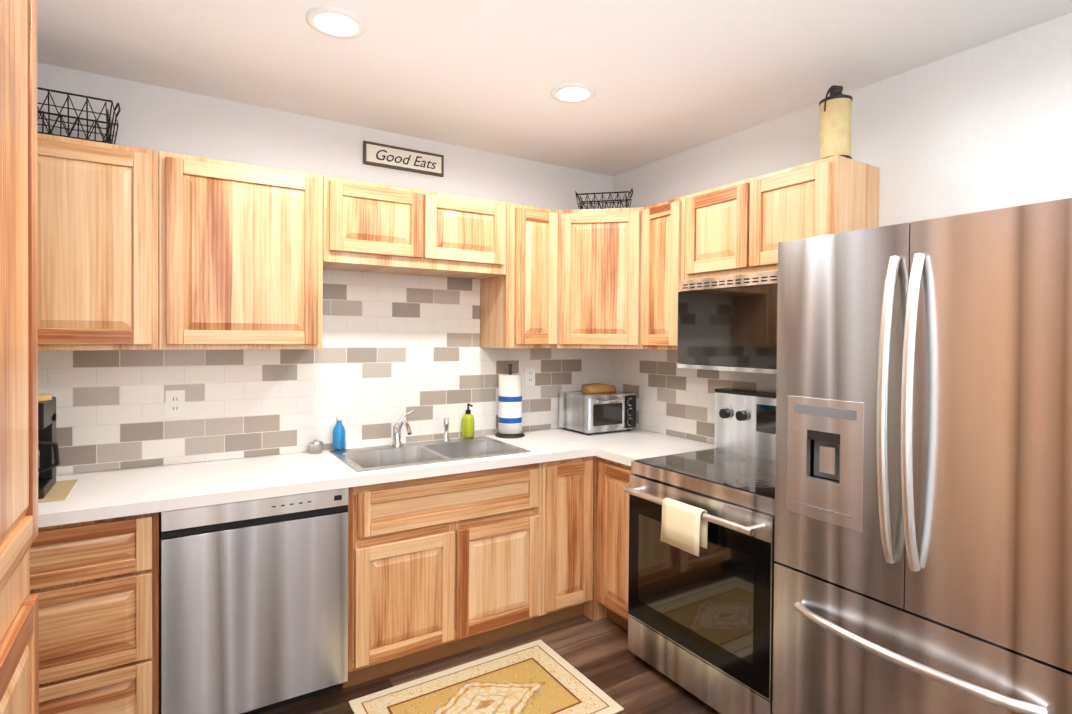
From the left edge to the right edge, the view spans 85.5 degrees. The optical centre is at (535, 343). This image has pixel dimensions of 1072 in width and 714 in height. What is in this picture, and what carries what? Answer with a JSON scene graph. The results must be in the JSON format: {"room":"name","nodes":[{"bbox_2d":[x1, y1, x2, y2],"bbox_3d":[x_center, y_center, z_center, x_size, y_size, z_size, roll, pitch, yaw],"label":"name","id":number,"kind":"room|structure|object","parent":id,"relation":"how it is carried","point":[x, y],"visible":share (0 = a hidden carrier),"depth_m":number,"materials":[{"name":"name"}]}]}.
{"room":"kitchen","nodes":[
{"label":"kitchen","id":0,"kind":"room"},
{"bbox_2d":[37,62,612,474],"bbox_3d":[-0.946,0.167,2.984,3.550,2.543,0.100,0,1,-32],"label":"wall","id":1,"kind":"structure","parent":0,"point":[156,118],"depth_m":2.75,"materials":[{"name":"paint"}]},
{"bbox_2d":[37,133,158,350],"bbox_3d":[-1.723,-0.362,2.233,0.454,0.767,0.326,0,1,-32],"label":"upper cabinet","id":2,"kind":"object","parent":1,"relation":"attached to","point":[98,244],"visible":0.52,"depth_m":2.12,"materials":[{"name":"brown wood"}]},
{"bbox_2d":[37,87,120,143],"bbox_3d":[-1.824,-0.840,2.155,0.450,0.187,0.286,0,1,-32],"label":"wire basket","id":3,"kind":"object","parent":2,"relation":"on","point":[109,125],"visible":0.58,"depth_m":2.14,"materials":[{"name":"black metal"}]},
{"bbox_2d":[159,151,322,349],"bbox_3d":[-1.273,-0.362,2.516,0.606,0.767,0.326,0,1,-32],"label":"upper cabinet","id":4,"kind":"object","parent":1,"relation":"attached to","point":[240,256],"visible":1,"depth_m":2.36,"materials":[{"name":"brown wood"}]},
{"bbox_2d":[38,269,610,474],"bbox_3d":[-0.919,0.078,2.935,3.338,0.891,0.008,0,1,-32],"label":"backsplash","id":5,"kind":"structure","parent":1,"relation":"attached to","point":[396,347],"depth_m":2.87,"materials":[{"name":"tile"}]},
{"bbox_2d":[165,390,184,417],"bbox_3d":[-1.569,0.259,2.519,0.072,0.116,0.007,0,1,-32],"label":"electrical outlet","id":6,"kind":"object","parent":5,"relation":"attached to","point":[174,403],"visible":1,"depth_m":2.52,"materials":[{"name":"white plastic"}]},
{"bbox_2d":[525,367,534,385],"bbox_3d":[-0.036,0.194,3.482,0.072,0.116,0.007,0,1,-32],"label":"electrical outlet","id":7,"kind":"object","parent":5,"relation":"attached to","point":[529,376],"visible":1,"depth_m":3.48,"materials":[{"name":"white plastic"}]},
{"bbox_2d":[363,141,443,176],"bbox_3d":[-0.692,-0.973,3.055,0.435,0.115,0.016,0,1,-32],"label":"sign","id":8,"kind":"object","parent":1,"relation":"attached to","point":[371,150],"visible":1,"depth_m":3.04,"materials":[{"name":"white wood"}]},
{"bbox_2d":[376,150,435,168],"bbox_3d":[-0.679,-0.972,3.052,0.329,0.055,0.002,0,1,-32],"label":"lettering","id":9,"kind":"object","parent":8,"relation":"attached to","point":[417,157],"visible":1,"depth_m":3.04,"materials":[{"name":"black paint"}]},
{"bbox_2d":[323,176,505,278],"bbox_3d":[-0.623,-0.556,2.922,0.922,0.379,0.326,0,1,-32],"label":"upper cabinet","id":10,"kind":"object","parent":1,"relation":"attached to","point":[374,227],"visible":0.98,"depth_m":2.76,"materials":[{"name":"brown wood"}]},
{"bbox_2d":[480,203,557,347],"bbox_3d":[-0.095,-0.362,3.257,0.325,0.767,0.326,0,1,-32],"label":"upper cabinet","id":11,"kind":"object","parent":1,"relation":"attached to","point":[518,304],"visible":0.94,"depth_m":3.12,"materials":[{"name":"brown wood"}]},
{"bbox_2d":[557,207,642,348],"bbox_3d":[0.396,-0.360,3.388,0.644,0.767,0.626,0,1,-32],"label":"upper cabinet","id":12,"kind":"object","parent":1,"relation":"attached to","point":[639,345],"depth_m":3.16,"materials":[{"name":"brown wood"}]},
{"bbox_2d":[575,189,632,208],"bbox_3d":[0.396,-0.816,3.368,0.330,0.142,0.196,1,1,13],"label":"wire basket","id":13,"kind":"object","parent":12,"relation":"on","point":[582,202],"visible":0.62,"depth_m":3.30,"materials":[{"name":"black metal"}]},
{"bbox_2d":[259,614,720,713],"bbox_3d":[0.242,1.520,1.095,3.550,0.100,4.600,0,1,-32],"label":"floor","id":14,"kind":"structure","parent":0,"point":[600,655],"depth_m":2.56,"materials":[{"name":"brown wood"}]},
{"bbox_2d":[0,0,38,713],"bbox_3d":[-1.234,0.291,0.895,0.634,2.340,0.610,0,1,-32],"label":"pantry","id":15,"kind":"object","parent":14,"relation":"on","point":[19,648],"visible":1,"depth_m":1.14,"materials":[{"name":"brown wood"}]},
{"bbox_2d":[30,512,159,713],"bbox_3d":[-1.656,1.006,2.132,0.460,0.875,0.606,0,1,-32],"label":"base cabinet","id":16,"kind":"object","parent":14,"relation":"on","point":[95,585],"visible":0.6,"depth_m":1.91,"materials":[{"name":"brown wood"}]},
{"bbox_2d":[160,488,348,713],"bbox_3d":[-1.186,1.007,2.423,0.639,0.872,0.615,0,1,-32],"label":"dishwasher","id":17,"kind":"object","parent":14,"relation":"on","point":[253,606],"visible":1,"depth_m":2.15,"materials":[{"name":"silver metal"}]},
{"bbox_2d":[341,463,541,688],"bbox_3d":[-0.518,1.006,2.848,0.938,0.875,0.606,0,1,-32],"label":"base cabinet","id":18,"kind":"object","parent":14,"relation":"on","point":[442,566],"visible":0.9,"depth_m":2.56,"materials":[{"name":"brown wood"}]},
{"bbox_2d":[38,428,669,527],"bbox_3d":[-0.755,0.549,2.673,3.338,0.040,0.620,0,1,-32],"label":"countertop","id":19,"kind":"structure","parent":18,"relation":"on","point":[98,495],"depth_m":2.32,"materials":[{"name":"stone"}]},
{"bbox_2d":[38,479,77,502],"bbox_3d":[-1.819,0.526,2.016,0.320,0.004,0.320,0,1,-32],"label":"mat","id":20,"kind":"object","parent":19,"relation":"on","point":[59,490],"visible":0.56,"depth_m":2.06,"materials":[{"name":"beige"}]},
{"bbox_2d":[38,393,59,498],"bbox_3d":[-1.807,0.351,2.026,0.232,0.344,0.250,0,1,-32],"label":"coffee maker","id":21,"kind":"object","parent":20,"relation":"on","point":[48,457],"visible":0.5,"depth_m":2.07,"materials":[{"name":"black plastic"}]},
{"bbox_2d":[309,439,322,453],"bbox_3d":[-1.062,0.492,2.793,0.064,0.065,0.063,0,1,-32],"label":"tin","id":22,"kind":"object","parent":19,"relation":"on","point":[315,446],"visible":0.96,"depth_m":2.77,"materials":[{"name":"silver metal"}]},
{"bbox_2d":[332,413,345,449],"bbox_3d":[-0.971,0.428,2.855,0.062,0.181,0.061,0,1,-32],"label":"dish soap","id":23,"kind":"object","parent":19,"relation":"on","point":[339,437],"visible":0.98,"depth_m":2.83,"materials":[{"name":"blue plastic"}]},
{"bbox_2d":[391,409,449,446],"bbox_3d":[-0.555,0.430,2.955,0.320,0.181,0.223,0,1,-32],"label":"faucet","id":24,"kind":"object","parent":19,"relation":"on","point":[397,428],"visible":1,"depth_m":2.94,"materials":[{"name":"silver metal"}]},
{"bbox_2d":[330,436,530,471],"bbox_3d":[-0.516,0.618,2.837,0.844,0.190,0.494,0,1,-32],"label":"sink","id":25,"kind":"object","parent":19,"relation":"in","point":[385,457],"visible":0.27,"depth_m":2.89,"materials":[{"name":"metal"}]},
{"bbox_2d":[462,403,473,437],"bbox_3d":[-0.375,0.424,3.223,0.070,0.188,0.080,0,1,-32],"label":"soap dispenser","id":26,"kind":"object","parent":19,"relation":"on","point":[468,424],"visible":0.96,"depth_m":3.20,"materials":[{"name":"yellow plastic"}]},
{"bbox_2d":[495,364,524,437],"bbox_3d":[-0.147,0.320,3.312,0.170,0.410,0.170,0,1,-32],"label":"paper towel","id":27,"kind":"object","parent":19,"relation":"on","point":[510,407],"visible":1,"depth_m":3.25,"materials":[{"name":"white paper"}]},
{"bbox_2d":[559,391,635,434],"bbox_3d":[0.386,0.412,3.529,0.365,0.229,0.332,0,1,-32],"label":"toaster oven","id":28,"kind":"object","parent":19,"relation":"on","point":[587,413],"visible":0.98,"depth_m":3.42,"materials":[{"name":"silver metal"}]},
{"bbox_2d":[582,384,615,392],"bbox_3d":[0.388,0.270,3.559,0.200,0.051,0.110,0,1,-32],"label":"bread","id":29,"kind":"object","parent":28,"relation":"on","point":[599,388],"visible":1,"depth_m":3.52,"materials":[{"name":"brown food"}]},
{"bbox_2d":[349,640,623,713],"bbox_3d":[-0.203,1.448,2.320,0.920,0.007,0.620,0,1,-32],"label":"rug","id":30,"kind":"object","parent":14,"relation":"on","point":[538,677],"visible":1,"depth_m":2.41,"materials":[{"name":"beige fabric"}]},
{"bbox_2d":[533,456,593,629],"bbox_3d":[0.014,1.006,3.182,0.315,0.875,0.606,0,1,-32],"label":"base cabinet","id":31,"kind":"object","parent":14,"relation":"on","point":[567,542],"visible":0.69,"depth_m":2.92,"materials":[{"name":"brown wood"}]},
{"bbox_2d":[583,456,606,620],"bbox_3d":[0.399,1.006,3.430,0.596,0.875,0.596,0,1,-32],"label":"base cabinet","id":32,"kind":"object","parent":14,"relation":"on","point":[594,610],"visible":0.07,"depth_m":3.03,"materials":[{"name":"brown wood"}]},
{"bbox_2d":[596,457,634,629],"bbox_3d":[0.647,1.012,3.026,0.606,0.875,0.348,0,1,-32],"label":"base cabinet","id":33,"kind":"object","parent":14,"relation":"on","point":[612,549],"visible":0.35,"depth_m":2.89,"materials":[{"name":"brown wood"}]},
{"bbox_2d":[590,436,713,465],"bbox_3d":[0.643,0.555,2.986,0.638,0.040,0.300,0,1,-32],"label":"countertop","id":34,"kind":"structure","parent":33,"relation":"on","point":[626,451],"depth_m":2.97,"materials":[{"name":"stone"}]},
{"bbox_2d":[623,388,776,713],"bbox_3d":[0.877,0.847,2.509,0.730,1.222,0.762,0,1,-32],"label":"range","id":35,"kind":"object","parent":14,"relation":"on","point":[700,626],"visible":0.6,"depth_m":2.34,"materials":[{"name":"silver metal"}]},
{"bbox_2d":[660,498,707,555],"bbox_3d":[0.587,0.721,2.303,0.056,0.174,0.200,0,1,-32],"label":"hanging towel","id":36,"kind":"object","parent":35,"relation":"hanging from","point":[684,526],"visible":1,"depth_m":2.27,"materials":[{"name":"fabric"}]},
{"bbox_2d":[772,198,1071,713],"bbox_3d":[1.296,0.563,1.800,0.756,1.812,0.842,0,1,-32],"label":"fridge","id":37,"kind":"object","parent":14,"relation":"on","point":[923,517],"visible":1,"depth_m":1.58,"materials":[{"name":"silver metal"}]},
{"bbox_2d":[37,0,1071,175],"bbox_3d":[0.261,-1.123,1.064,3.550,0.100,4.600,0,1,-32],"label":"ceiling","id":38,"kind":"structure","parent":0,"point":[665,78],"depth_m":2.20,"materials":[{"name":"paint"}]},
{"bbox_2d":[305,6,366,38],"bbox_3d":[-0.676,-1.085,1.964,0.196,0.009,0.196,0,1,-32],"label":"recessed light","id":39,"kind":"object","parent":38,"relation":"in","point":[336,22],"visible":0.98,"depth_m":1.96,"materials":[{"name":"white plastic"}]},
{"bbox_2d":[550,83,595,102],"bbox_3d":[0.160,-1.085,2.513,0.196,0.009,0.196,0,1,-32],"label":"recessed light","id":40,"kind":"object","parent":38,"relation":"in","point":[572,92],"visible":1,"depth_m":2.50,"materials":[{"name":"white plastic"}]},
{"bbox_2d":[613,12,1071,443],"bbox_3d":[1.739,0.199,1.956,0.100,2.543,4.500,0,1,-32],"label":"wall","id":41,"kind":"structure","parent":0,"point":[984,127],"depth_m":2.18,"materials":[{"name":"paint"}]},
{"bbox_2d":[641,196,685,349],"bbox_3d":[0.777,-0.353,3.082,0.326,0.767,0.301,0,1,-32],"label":"upper cabinet","id":42,"kind":"object","parent":41,"relation":"attached to","point":[663,249],"visible":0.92,"depth_m":2.98,"materials":[{"name":"brown wood"}]},
{"bbox_2d":[611,349,776,443],"bbox_3d":[0.953,0.284,3.102,0.008,0.503,1.706,0,1,-32],"label":"backsplash","id":43,"kind":"structure","parent":41,"relation":"attached to","point":[672,399],"depth_m":3.35,"materials":[{"name":"tile"}]},
{"bbox_2d":[685,155,879,279],"bbox_3d":[1.066,-0.519,2.622,0.326,0.422,0.775,0,1,-32],"label":"upper cabinet","id":44,"kind":"object","parent":41,"relation":"attached to","point":[746,226],"visible":0.88,"depth_m":2.44,"materials":[{"name":"brown wood"}]},
{"bbox_2d":[677,271,777,373],"bbox_3d":[1.048,-0.091,2.618,0.344,0.427,0.768,0,1,-32],"label":"microwave","id":45,"kind":"object","parent":44,"relation":"attached to","point":[727,323],"visible":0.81,"depth_m":2.59,"materials":[{"name":"silver metal"}]},
{"bbox_2d":[819,85,852,159],"bbox_3d":[1.198,-0.880,2.318,0.153,0.308,0.120,0,1,-32],"label":"milk can","id":46,"kind":"object","parent":44,"relation":"on","point":[835,106],"visible":0.83,"depth_m":2.27,"materials":[{"name":"metal"}]}
]}

